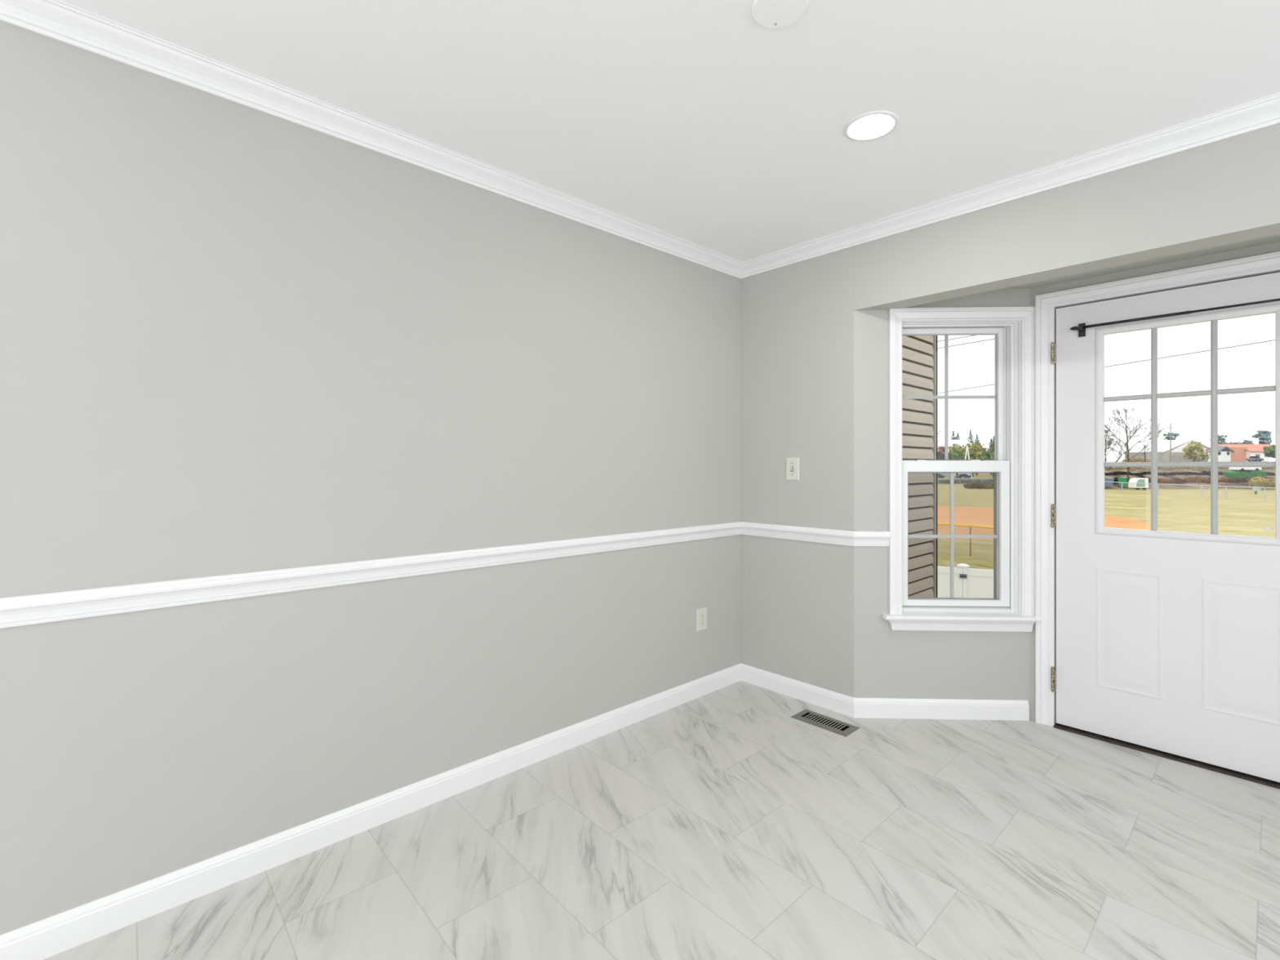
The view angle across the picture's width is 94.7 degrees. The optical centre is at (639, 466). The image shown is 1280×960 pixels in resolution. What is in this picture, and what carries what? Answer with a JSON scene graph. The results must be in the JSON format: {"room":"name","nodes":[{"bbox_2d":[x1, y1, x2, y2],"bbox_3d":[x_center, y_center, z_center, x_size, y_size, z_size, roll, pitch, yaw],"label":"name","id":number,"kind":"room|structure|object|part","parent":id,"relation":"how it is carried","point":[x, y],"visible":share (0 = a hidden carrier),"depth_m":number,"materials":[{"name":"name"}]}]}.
{"room":"empty dining room","nodes":[
{"label":"empty dining room","id":0,"kind":"room"},
{"bbox_2d":[0,21,740,934],"bbox_3d":[-0.487,0.041,2.563,3.116,2.435,0.120,0,0,-43],"label":"wall","id":1,"kind":"structure","parent":0,"point":[235,338],"depth_m":1.91,"materials":[{"name":"grey paint"}]},
{"bbox_2d":[0,663,741,959],"bbox_3d":[-0.498,1.210,2.462,2.989,0.096,0.013,0,0,-43],"label":"baseboard","id":2,"kind":"structure","parent":1,"relation":"attached to","point":[47,937],"depth_m":1.91,"materials":[{"name":"white wood"}]},
{"bbox_2d":[0,521,741,628],"bbox_3d":[-0.498,0.363,2.452,3.003,0.075,0.027,0,0,-43],"label":"chair rail","id":3,"kind":"object","parent":1,"relation":"attached to","point":[31,609],"visible":1,"depth_m":1.89,"materials":[{"name":"white wood"}]},
{"bbox_2d":[0,0,742,279],"bbox_3d":[-0.499,-1.141,2.428,3.038,0.073,0.062,0,0,-43],"label":"crown molding","id":4,"kind":"structure","parent":1,"relation":"attached to","point":[59,20],"depth_m":1.90,"materials":[{"name":"white wood"}]},
{"bbox_2d":[696,607,706,631],"bbox_3d":[0.342,0.842,3.244,0.082,0.121,0.008,0,0,-43],"label":"wall outlet","id":5,"kind":"object","parent":1,"relation":"attached to","point":[701,614],"visible":1,"depth_m":3.24,"materials":[{"name":"beige plastic"}]},
{"bbox_2d":[43,680,1279,959],"bbox_3d":[-0.794,1.318,1.038,6.840,0.120,6.900,0,0,-43],"label":"floor","id":6,"kind":"structure","parent":0,"point":[722,824],"depth_m":1.88,"materials":[{"name":"tile"}]},
{"bbox_2d":[790,709,859,737],"bbox_3d":[0.907,1.255,2.897,0.139,0.006,0.296,0,0,-43],"label":"floor vent","id":7,"kind":"object","parent":6,"relation":"in","point":[844,729],"visible":1,"depth_m":2.88,"materials":[{"name":"grey metal"}]},
{"bbox_2d":[60,0,1279,261],"bbox_3d":[-1.014,-1.232,0.834,6.240,0.130,6.900,0,0,-43],"label":"ceiling","id":8,"kind":"structure","parent":0,"point":[701,122],"depth_m":1.81,"materials":[{"name":"white paint"}]},
{"bbox_2d":[843,110,898,141],"bbox_3d":[0.799,-1.174,2.042,0.179,0.006,0.179,0,0,-43],"label":"recessed light","id":9,"kind":"object","parent":8,"relation":"in","point":[873,125],"visible":1,"depth_m":2.04,"materials":[{"name":"white plastic"}]},
{"bbox_2d":[853,288,1030,719],"bbox_3d":[1.509,0.188,3.022,0.863,2.140,0.150,0,0,2],"label":"wall","id":10,"kind":"structure","parent":0,"point":[888,663],"depth_m":2.96,"materials":[{"name":"grey paint"}]},
{"bbox_2d":[853,697,1029,720],"bbox_3d":[1.497,1.210,2.941,0.856,0.096,0.013,0,0,2],"label":"baseboard","id":11,"kind":"structure","parent":10,"relation":"attached to","point":[864,708],"depth_m":2.94,"materials":[{"name":"white wood"}]},
{"bbox_2d":[853,306,1041,631],"bbox_3d":[1.513,0.015,2.993,0.895,1.607,0.198,0,0,2],"label":"window","id":12,"kind":"structure","parent":10,"relation":"in","point":[1012,607],"depth_m":2.95,"materials":[{"name":"white plastic"}]},
{"bbox_2d":[902,334,995,459],"bbox_3d":[1.590,-0.354,3.045,0.483,0.647,0.006,0,0,2],"label":"grille","id":13,"kind":"object","parent":12,"relation":"attached to","point":[946,397],"depth_m":3.04,"materials":[{"name":"white plastic"}]},
{"bbox_3d":[1.595,0.361,3.079,0.542,0.687,0.012,0,0,2],"label":"screen frame","id":14,"kind":"part","parent":12,"relation":"part of","materials":[{"name":"white"}]},
{"bbox_3d":[1.591,-0.353,3.045,0.548,0.712,0.034,0,0,2],"label":"sash","id":15,"kind":"part","parent":12,"relation":"part of","materials":[{"name":"white plastic"}]},
{"bbox_2d":[908,472,998,598],"bbox_3d":[1.587,0.352,2.997,0.453,0.644,0.006,0,0,2],"label":"window pane","id":16,"kind":"object","parent":12,"relation":"attached to","point":[952,535],"depth_m":2.99,"materials":[{"name":"clear glass"}]},
{"bbox_3d":[1.588,0.339,2.997,0.546,0.734,0.034,0,0,2],"label":"sash","id":17,"kind":"part","parent":12,"relation":"part of","materials":[{"name":"white plastic"}]},
{"bbox_3d":[1.601,0.011,3.016,0.598,1.485,0.144,0,0,2],"label":"frame","id":18,"kind":"part","parent":12,"relation":"part of","materials":[{"name":"white plastic"}]},
{"bbox_3d":[1.586,0.749,2.932,0.744,0.025,0.083,0,0,2],"label":"sill","id":19,"kind":"part","parent":12,"relation":"part of","materials":[{"name":"white wood"}]},
{"bbox_2d":[740,123,1279,697],"bbox_3d":[2.106,0.041,1.953,0.140,2.435,4.300,0,0,-43],"label":"wall","id":20,"kind":"structure","parent":0,"point":[797,320],"depth_m":2.98,"materials":[{"name":"grey paint"}]},
{"bbox_2d":[786,457,799,479],"bbox_3d":[0.829,0.015,3.217,0.016,0.123,0.082,0,0,-43],"label":"light switch","id":21,"kind":"object","parent":20,"relation":"attached to","point":[792,464],"visible":1,"depth_m":3.21,"materials":[{"name":"beige plastic"}]},
{"bbox_2d":[740,662,853,717],"bbox_3d":[0.832,1.210,3.216,0.013,0.096,0.713,0,0,-43],"label":"baseboard","id":22,"kind":"structure","parent":20,"relation":"attached to","point":[832,700],"depth_m":3.18,"materials":[{"name":"white wood"}]},
{"bbox_2d":[741,521,853,546],"bbox_3d":[0.828,0.363,3.210,0.027,0.075,0.719,0,0,-43],"label":"chair rail","id":23,"kind":"object","parent":20,"relation":"attached to","point":[841,537],"visible":1,"depth_m":3.17,"materials":[{"name":"white wood"}]},
{"bbox_2d":[740,92,1279,279],"bbox_3d":[2.032,-1.141,1.884,0.062,0.073,4.300,0,0,-43],"label":"crown molding","id":24,"kind":"structure","parent":20,"relation":"attached to","point":[1264,112],"depth_m":2.33,"materials":[{"name":"white wood"}]},
{"bbox_2d":[1002,234,1279,288],"bbox_3d":[2.197,-0.942,2.406,0.610,0.120,2.542,0,0,-43],"label":"ceiling","id":25,"kind":"structure","parent":0,"point":[1270,239],"depth_m":2.54,"materials":[{"name":"grey paint"}]},
{"bbox_2d":[1030,241,1279,720],"bbox_3d":[2.373,0.188,2.570,0.150,2.140,1.122,0,0,-43],"label":"wall","id":26,"kind":"structure","parent":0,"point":[1272,247],"depth_m":2.66,"materials":[{"name":"grey paint"}]},
{"bbox_2d":[1035,251,1279,789],"bbox_3d":[2.364,0.210,2.561,0.174,2.096,1.066,0,0,-43],"label":"door","id":27,"kind":"structure","parent":26,"relation":"attached to","point":[1166,644],"depth_m":2.60,"materials":[{"name":"paint"}]},
{"bbox_3d":[2.195,0.745,2.653,0.002,0.550,0.234,0,0,-43],"label":"panel","id":28,"kind":"part","parent":27,"relation":"part of","materials":[{"name":"white paint"}]},
{"bbox_2d":[1070,297,1279,337],"bbox_3d":[2.320,-0.640,2.482,0.051,0.063,0.836,0,0,-43],"label":"curtain rod","id":29,"kind":"object","parent":27,"relation":"attached to","point":[1082,327],"visible":1,"depth_m":2.55,"materials":[{"name":"black metal"}]},
{"bbox_3d":[2.324,-0.163,2.525,0.028,0.953,0.602,0,0,-43],"label":"lite frame","id":30,"kind":"part","parent":27,"relation":"part of","materials":[{"name":"white paint"}]},
{"bbox_2d":[1104,320,1275,533],"bbox_3d":[2.329,-0.163,2.530,0.010,0.890,0.538,0,0,-43],"label":"grille","id":31,"kind":"object","parent":27,"relation":"attached to","point":[1214,392],"depth_m":2.54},
{"bbox_3d":[2.438,0.745,2.391,0.002,0.550,0.234,0,0,-43],"label":"panel","id":32,"kind":"part","parent":27,"relation":"part of","materials":[{"name":"white paint"}]},
{"label":"outside","id":33,"kind":"structure","parent":0,"visible":0},
{"bbox_2d":[937,339,1275,393],"bbox_3d":[40.602,-8.742,52.998,36.230,4.702,0.072,0,0,23],"label":"power line","id":34,"kind":"object","parent":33,"point":[1273,340],"visible":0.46,"depth_m":50.91,"materials":[{"name":"grey metal"}]},
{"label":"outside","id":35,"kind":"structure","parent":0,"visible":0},
{"bbox_2d":[937,335,973,342],"bbox_3d":[21.651,-8.707,40.002,11.498,0.395,0.052,0,0,44],"label":"power line","id":36,"kind":"object","parent":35,"point":[968,335],"visible":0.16,"depth_m":40.08,"materials":[{"name":"grey metal"}]},
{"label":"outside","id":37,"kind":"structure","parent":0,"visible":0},
{"bbox_2d":[937,473,1275,597],"bbox_3d":[158.757,4.098,245.426,559.100,0.600,660.000,0,0,-43],"label":"ground","id":38,"kind":"structure","parent":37,"point":[1244,512],"depth_m":51.46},
{"bbox_2d":[902,335,937,597],"bbox_3d":[1.548,-0.105,4.529,2.522,7.807,0.462,0,0,-43],"label":"wall","id":39,"kind":"structure","parent":38,"relation":"on","point":[919,353],"depth_m":5.01,"materials":[{"name":"beige plastic"}]},
{"bbox_2d":[937,473,945,478],"bbox_3d":[93.000,3.098,185.000,4.383,1.400,4.237,0,0,-43],"label":"parked car","id":40,"kind":"object","parent":38,"relation":"on","point":[939,476],"visible":0.48,"depth_m":184.16,"materials":[{"name":"blue paint"}]},
{"bbox_2d":[937,449,950,476],"bbox_3d":[107.600,-1.072,216.000,13.034,9.740,12.969,0,0,-43],"label":"shed","id":41,"kind":"object","parent":38,"relation":"on","point":[940,455],"visible":0.15,"depth_m":213.41,"materials":[{"name":"grey"}]},
{"bbox_2d":[951,430,955,439],"bbox_3d":[136.353,-5.930,257.232,7.460,19.456,7.058,0,0,-43],"label":"conifer","id":42,"kind":"object","parent":38,"relation":"on","point":[953,431],"visible":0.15,"depth_m":256.86,"materials":[{"name":"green plant"}]},
{"bbox_2d":[937,440,972,475],"bbox_3d":[122.700,-3.372,236.000,20.007,14.340,19.845,0,0,-43],"label":"house","id":43,"kind":"structure","parent":38,"relation":"on","point":[941,442],"depth_m":231.94,"materials":[{"name":"metal"}]},
{"bbox_2d":[955,432,960,439],"bbox_3d":[132.476,-5.162,245.980,7.434,17.920,7.112,0,0,-43],"label":"conifer","id":44,"kind":"object","parent":38,"relation":"on","point":[957,433],"visible":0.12,"depth_m":245.94,"materials":[{"name":"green plant"}]},
{"bbox_2d":[948,452,970,475],"bbox_3d":[106.880,-0.559,199.034,7.872,8.715,7.178,0,0,-43],"label":"tree","id":45,"kind":"object","parent":38,"relation":"on","point":[954,455],"visible":0.3,"depth_m":198.34,"materials":[{"name":"green plant"}]},
{"bbox_2d":[955,473,971,478],"bbox_3d":[101.300,3.098,185.000,4.236,1.400,4.101,0,0,-43],"label":"parked car","id":46,"kind":"object","parent":38,"relation":"on","point":[960,475],"visible":0.98,"depth_m":184.16,"materials":[{"name":"blue paint"}]},
{"bbox_2d":[937,478,993,484],"bbox_3d":[70.015,3.319,128.819,15.989,1.246,14.998,0,0,-43],"label":"hedge","id":47,"kind":"object","parent":38,"relation":"on","point":[966,481],"visible":0.52,"depth_m":128.37,"materials":[{"name":"plant"}]},
{"bbox_2d":[937,563,993,598],"bbox_3d":[6.240,2.841,11.393,4.800,1.915,0.166,0,0,28],"label":"vinyl fence","id":48,"kind":"object","parent":38,"relation":"on","point":[977,583],"visible":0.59,"depth_m":11.34,"materials":[{"name":"white plastic"}]},
{"bbox_3d":[5.186,2.030,11.977,2.390,0.125,0.056,0,0,28],"label":"rail","id":49,"kind":"part","parent":48,"relation":"part of","materials":[{"name":"white plastic"}]},
{"bbox_3d":[5.157,2.868,11.992,2.325,1.760,0.024,0,0,28],"label":"panel","id":50,"kind":"part","parent":48,"relation":"part of","materials":[{"name":"white plastic"}]},
{"bbox_3d":[6.276,2.865,11.388,0.076,1.865,0.100,0,0,28],"label":"post","id":51,"kind":"part","parent":48,"relation":"part of","materials":[{"name":"white plastic"}]},
{"bbox_3d":[7.335,2.030,10.816,2.325,0.125,0.056,0,0,28],"label":"rail","id":52,"kind":"part","parent":48,"relation":"part of","materials":[{"name":"white plastic"}]},
{"bbox_3d":[7.335,2.868,10.816,2.325,1.760,0.024,0,0,28],"label":"panel","id":53,"kind":"part","parent":48,"relation":"part of","materials":[{"name":"white plastic"}]},
{"bbox_2d":[937,522,993,555],"bbox_3d":[13.906,3.132,24.961,0.108,1.332,14.001,0,0,-41],"label":"fence","id":54,"kind":"object","parent":38,"relation":"on","point":[938,523],"visible":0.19,"depth_m":24.92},
{"bbox_3d":[13.966,3.168,24.934,0.048,1.260,0.048,0,0,25],"label":"post","id":55,"kind":"part","parent":54,"relation":"part of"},
{"bbox_2d":[964,445,972,477],"bbox_3d":[106.500,-1.422,192.000,2.539,10.488,2.377,0,0,-43],"label":"a-frame","id":56,"kind":"object","parent":38,"relation":"on","point":[966,450],"visible":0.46,"depth_m":191.87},
{"bbox_3d":[107.250,-1.422,192.000,1.837,10.488,0.340,0,0,0],"label":"leg","id":57,"kind":"part","parent":56,"relation":"part of","materials":[{"name":"white wood"}]},
{"bbox_2d":[948,442,989,476],"bbox_3d":[121.147,-2.452,215.869,11.773,12.499,14.994,0,0,-43],"label":"tree","id":58,"kind":"object","parent":38,"relation":"on","point":[975,453],"visible":0.54,"depth_m":213.05,"materials":[{"name":"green plant"}]},
{"bbox_2d":[967,429,973,443],"bbox_3d":[144.100,-6.154,256.940,7.235,19.903,7.586,0,0,-43],"label":"conifer","id":59,"kind":"object","parent":38,"relation":"on","point":[970,434],"visible":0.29,"depth_m":256.80,"materials":[{"name":"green plant"}]},
{"bbox_2d":[973,434,979,475],"bbox_3d":[140.533,-4.890,246.392,6.865,17.377,6.992,0,0,-43],"label":"conifer","id":60,"kind":"object","parent":38,"relation":"on","point":[976,437],"visible":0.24,"depth_m":245.82,"materials":[{"name":"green plant"}]},
{"bbox_2d":[963,481,993,488],"bbox_3d":[58.739,3.167,99.506,7.012,1.474,6.332,0,0,-43],"label":"mound","id":61,"kind":"object","parent":38,"relation":"on","point":[970,485],"visible":0.62,"depth_m":98.72,"materials":[{"name":"brown soil"}]},
{"bbox_2d":[980,448,993,478],"bbox_3d":[111.687,-1.437,186.467,6.740,10.470,7.093,0,0,-43],"label":"tree","id":62,"kind":"object","parent":38,"relation":"on","point":[986,455],"visible":0.2,"depth_m":186.39,"materials":[{"name":"green plant"}]},
{"bbox_2d":[986,438,993,475],"bbox_3d":[153.059,-4.220,256.837,7.270,16.036,7.477,0,0,-43],"label":"conifer","id":63,"kind":"object","parent":38,"relation":"on","point":[991,440],"visible":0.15,"depth_m":256.93,"materials":[{"name":"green plant"}]},
{"bbox_2d":[990,435,994,459],"bbox_3d":[104.053,-2.728,171.767,4.104,13.052,3.866,0,0,-43],"label":"tree","id":64,"kind":"object","parent":38,"relation":"on","point":[992,456],"visible":0.2,"depth_m":171.86,"materials":[{"name":"green plant"}]},
{"bbox_2d":[937,505,1159,540],"bbox_3d":[21.940,3.838,43.836,27.248,0.120,28.342,0,0,9],"label":"infield dirt","id":65,"kind":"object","parent":38,"relation":"on","point":[980,516],"visible":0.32,"depth_m":39.95,"materials":[{"name":"orange soil"}]},
{"bbox_2d":[1104,406,1164,482],"bbox_3d":[80.368,-3.559,96.843,8.498,12.843,9.230,0,0,-43],"label":"bare tree","id":66,"kind":"object","parent":38,"relation":"on","point":[1130,437],"visible":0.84,"depth_m":97.02,"materials":[{"name":"grey plant"}]},
{"bbox_2d":[1128,477,1148,489],"bbox_3d":[80.700,2.848,95.550,2.497,1.900,2.449,0,0,-43],"label":"box trailer","id":67,"kind":"object","parent":38,"relation":"on","point":[1140,480],"visible":0.98,"depth_m":94.91,"materials":[{"name":"metal"}]},
{"bbox_3d":[80.525,2.688,94.880,1.350,1.220,0.040,0,0,0],"label":"panel","id":68,"kind":"part","parent":67,"relation":"part of","materials":[{"name":"white metal"}]},
{"bbox_2d":[1106,481,1275,502],"bbox_3d":[69.462,3.023,74.514,31.659,1.550,26.679,0,0,-43],"label":"fence","id":69,"kind":"object","parent":38,"relation":"on","point":[1106,482],"visible":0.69,"depth_m":70.93,"materials":[{"name":"metal"}]},
{"bbox_3d":[68.042,2.298,74.695,2.979,0.100,41.322,0,0,7],"label":"rail","id":70,"kind":"part","parent":69,"relation":"part of","materials":[{"name":"metal"}]},
{"bbox_3d":[67.566,3.028,70.978,0.111,1.540,0.111,0,0,25],"label":"post","id":71,"kind":"part","parent":69,"relation":"part of","materials":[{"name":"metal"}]},
{"bbox_3d":[67.081,3.028,67.530,0.111,1.540,0.111,0,0,-20],"label":"post","id":72,"kind":"part","parent":69,"relation":"part of","materials":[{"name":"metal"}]},
{"bbox_2d":[1252,487,1260,490],"bbox_3d":[66.900,2.498,64.025,0.621,0.360,0.580,0,0,-43],"label":"sign","id":73,"kind":"object","parent":69,"relation":"attached to","point":[1253,488],"visible":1,"depth_m":64.00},
{"bbox_3d":[66.767,3.028,63.013,0.111,1.540,0.111,0,0,25],"label":"post","id":74,"kind":"part","parent":69,"relation":"part of","materials":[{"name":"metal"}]},
{"bbox_2d":[1247,476,1275,489],"bbox_3d":[103.309,2.744,95.053,8.460,2.256,7.489,0,0,-43],"label":"brush pile","id":75,"kind":"object","parent":38,"relation":"on","point":[1265,482],"visible":0.77,"depth_m":94.61,"materials":[{"name":"yellow plant"}]},
{"bbox_2d":[1263,526,1272,532],"bbox_3d":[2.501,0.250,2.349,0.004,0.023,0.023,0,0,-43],"label":"base","id":76,"kind":"object","parent":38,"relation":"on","point":[1268,529],"visible":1,"depth_m":2.35,"materials":[{"name":"white"}]},
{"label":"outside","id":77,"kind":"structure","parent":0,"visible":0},
{"bbox_2d":[1104,466,1275,488],"bbox_3d":[261.034,1.378,235.539,471.661,5.240,179.413,0,0,-43],"label":"bank","id":78,"kind":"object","parent":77,"point":[1272,470],"depth_m":104.60,"materials":[{"name":"brown soil"}]},
{"bbox_2d":[937,446,944,459],"bbox_3d":[114.930,-4.036,225.135,4.571,7.588,5.002,0,0,-43],"label":"bush","id":79,"kind":"object","parent":78,"relation":"on","point":[941,448],"visible":0.18,"depth_m":224.09,"materials":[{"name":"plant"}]},
{"bbox_2d":[1104,477,1114,487],"bbox_3d":[77.800,2.695,98.100,1.655,1.593,1.650,0,0,-43],"label":"bin","id":80,"kind":"object","parent":78,"relation":"on","point":[1106,479],"visible":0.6,"depth_m":97.66,"materials":[{"name":"blue plastic"}]},
{"bbox_2d":[1104,429,1119,467],"bbox_3d":[82.124,-3.201,104.049,5.233,6.932,3.814,0,0,-43],"label":"bare tree","id":81,"kind":"object","parent":78,"relation":"on","point":[1108,443],"visible":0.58,"depth_m":103.58,"materials":[{"name":"grey plant"}]},
{"bbox_2d":[1106,439,1130,471],"bbox_3d":[81.352,-1.995,99.902,3.192,5.520,3.158,0,0,-43],"label":"bare tree","id":82,"kind":"object","parent":78,"relation":"on","point":[1112,449],"visible":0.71,"depth_m":99.93,"materials":[{"name":"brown plant"}]},
{"bbox_2d":[1117,476,1129,487],"bbox_3d":[80.600,2.660,98.300,1.655,1.743,1.650,0,0,-43],"label":"bin","id":83,"kind":"object","parent":78,"relation":"on","point":[1121,479],"visible":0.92,"depth_m":97.90,"materials":[{"name":"green plastic"}]},
{"bbox_2d":[1113,475,1158,484],"bbox_3d":[82.668,2.673,100.695,8.412,2.070,8.069,0,0,-43],"label":"hedge","id":84,"kind":"object","parent":78,"relation":"on","point":[1114,479],"visible":0.11,"depth_m":100.25,"materials":[{"name":"plant"}]},
{"bbox_2d":[1121,458,1151,462],"bbox_3d":[97.784,-0.757,115.884,4.416,1.608,4.774,0,0,-43],"label":"brush","id":85,"kind":"object","parent":78,"relation":"on","point":[1126,460],"visible":0.35,"depth_m":115.75,"materials":[{"name":"orange plant"}]},
{"bbox_2d":[1134,440,1150,462],"bbox_3d":[93.908,-2.680,109.966,2.495,4.687,3.303,0,0,-43],"label":"bare tree","id":86,"kind":"object","parent":78,"relation":"on","point":[1139,448],"visible":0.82,"depth_m":109.99,"materials":[{"name":"grey plant"}]},
{"bbox_2d":[1124,452,1208,462],"bbox_3d":[146.750,-2.392,161.700,20.446,2.900,18.982,0,0,-43],"label":"wall","id":87,"kind":"structure","parent":78,"relation":"on","point":[1162,456],"depth_m":161.49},
{"bbox_2d":[1166,422,1174,462],"bbox_3d":[134.908,-5.842,149.994,1.562,10.200,1.462,0,0,-43],"label":"utility pole","id":88,"kind":"object","parent":78,"relation":"on","point":[1170,427],"visible":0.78,"depth_m":149.94,"materials":[{"name":"white wood"}]},
{"bbox_2d":[1163,432,1179,439],"bbox_3d":[170.587,-5.944,190.176,7.055,10.005,7.461,0,0,-43],"label":"conifer","id":89,"kind":"object","parent":78,"relation":"on","point":[1172,433],"visible":0.2,"depth_m":189.01,"materials":[{"name":"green plant"}]},
{"bbox_2d":[1142,439,1209,452],"bbox_3d":[158.550,-4.342,173.250,16.761,6.800,16.308,0,0,-43],"label":"gabled building","id":90,"kind":"structure","parent":78,"relation":"on","point":[1177,446],"depth_m":170.48,"materials":[{"name":"white metal"}]},
{"bbox_2d":[1157,475,1218,484],"bbox_3d":[93.498,2.622,101.191,8.206,1.924,8.105,0,0,-43],"label":"hedge","id":91,"kind":"object","parent":78,"relation":"on","point":[1179,480],"visible":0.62,"depth_m":101.23,"materials":[{"name":"brown plant"}]},
{"bbox_2d":[1104,466,1275,470],"bbox_3d":[104.483,0.388,112.020,28.550,2.037,26.393,0,0,-43],"label":"brush","id":92,"kind":"object","parent":78,"relation":"on","point":[1113,468],"visible":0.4,"depth_m":111.48,"materials":[{"name":"brown plant"}]},
{"bbox_2d":[1104,471,1275,475],"bbox_3d":[96.970,1.624,106.239,25.977,1.618,24.008,0,0,-43],"label":"thicket","id":93,"kind":"object","parent":78,"relation":"on","point":[1203,473],"visible":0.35,"depth_m":106.11,"materials":[{"name":"black plant"}]},
{"bbox_2d":[1182,441,1210,462],"bbox_3d":[131.775,-3.499,139.871,5.261,5.012,5.056,0,0,-43],"label":"round bush","id":94,"kind":"object","parent":78,"relation":"on","point":[1192,450],"visible":1,"depth_m":139.35,"materials":[{"name":"plant"}]},
{"bbox_2d":[1209,435,1229,444],"bbox_3d":[186.566,-5.599,190.081,5.124,9.314,5.441,0,0,-43],"label":"conifer","id":95,"kind":"object","parent":78,"relation":"on","point":[1221,438],"visible":0.32,"depth_m":189.54,"materials":[{"name":"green plant"}]},
{"bbox_2d":[1204,444,1271,462],"bbox_3d":[153.372,-3.292,150.090,16.674,4.700,13.696,0,0,-43],"label":"house","id":96,"kind":"structure","parent":78,"relation":"on","point":[1226,452],"depth_m":148.01,"materials":[{"name":"brick"}]},
{"bbox_2d":[1229,439,1254,444],"bbox_3d":[202.458,-5.147,199.322,8.312,7.810,7.254,0,0,-43],"label":"round tree","id":97,"kind":"object","parent":78,"relation":"on","point":[1245,442],"visible":0.13,"depth_m":198.25,"materials":[{"name":"grey plant"}]},
{"bbox_2d":[1217,475,1271,483],"bbox_3d":[104.182,2.637,101.646,6.352,2.043,6.483,0,0,-43],"label":"hedge","id":98,"kind":"object","parent":78,"relation":"on","point":[1243,480],"visible":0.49,"depth_m":101.38,"materials":[{"name":"plant"}]},
{"bbox_2d":[1222,469,1266,478],"bbox_3d":[101.679,1.305,99.187,4.522,1.519,5.170,0,0,-43],"label":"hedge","id":99,"kind":"object","parent":78,"relation":"on","point":[1236,473],"visible":0.98,"depth_m":99.05,"materials":[{"name":"green plant"}]},
{"bbox_2d":[1228,466,1262,471],"bbox_3d":[112.600,0.308,109.800,4.383,1.400,4.237,0,0,-43],"label":"parked car","id":100,"kind":"object","parent":78,"relation":"on","point":[1241,468],"visible":0.7,"depth_m":108.95,"materials":[{"name":"white paint"}]},
{"bbox_2d":[1245,456,1263,461],"bbox_3d":[147.400,-1.692,141.500,3.063,1.400,3.014,0,0,-43],"label":"parked car","id":101,"kind":"object","parent":78,"relation":"on","point":[1251,458],"visible":0.73,"depth_m":140.75,"materials":[{"name":"grey paint"}]},
{"bbox_2d":[1251,430,1271,444],"bbox_3d":[193.967,-6.154,185.048,6.674,10.424,6.547,0,0,-43],"label":"conifer","id":102,"kind":"object","parent":78,"relation":"on","point":[1265,436],"visible":0.48,"depth_m":183.84,"materials":[{"name":"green plant"}]},
{"bbox_2d":[1262,444,1275,457],"bbox_3d":[140.121,-3.015,129.883,3.887,4.146,4.367,0,0,-43],"label":"tree","id":103,"kind":"object","parent":78,"relation":"on","point":[1269,451],"visible":0.61,"depth_m":130.36,"materials":[{"name":"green plant"}]},
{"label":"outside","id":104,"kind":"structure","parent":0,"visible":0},
{"bbox_2d":[937,338,994,348],"bbox_3d":[21.651,-8.237,40.002,11.498,0.495,0.052,0,0,44],"label":"power line","id":105,"kind":"object","parent":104,"point":[990,339],"visible":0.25,"depth_m":39.60,"materials":[{"name":"grey metal"}]},
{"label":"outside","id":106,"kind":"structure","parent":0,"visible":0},
{"bbox_2d":[1147,435,1209,436],"bbox_3d":[155.070,-7.988,151.701,48.948,0.608,45.751,0,0,-43],"label":"power line","id":107,"kind":"object","parent":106,"point":[1148,436],"visible":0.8,"depth_m":151.74,"materials":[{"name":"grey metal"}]}
]}

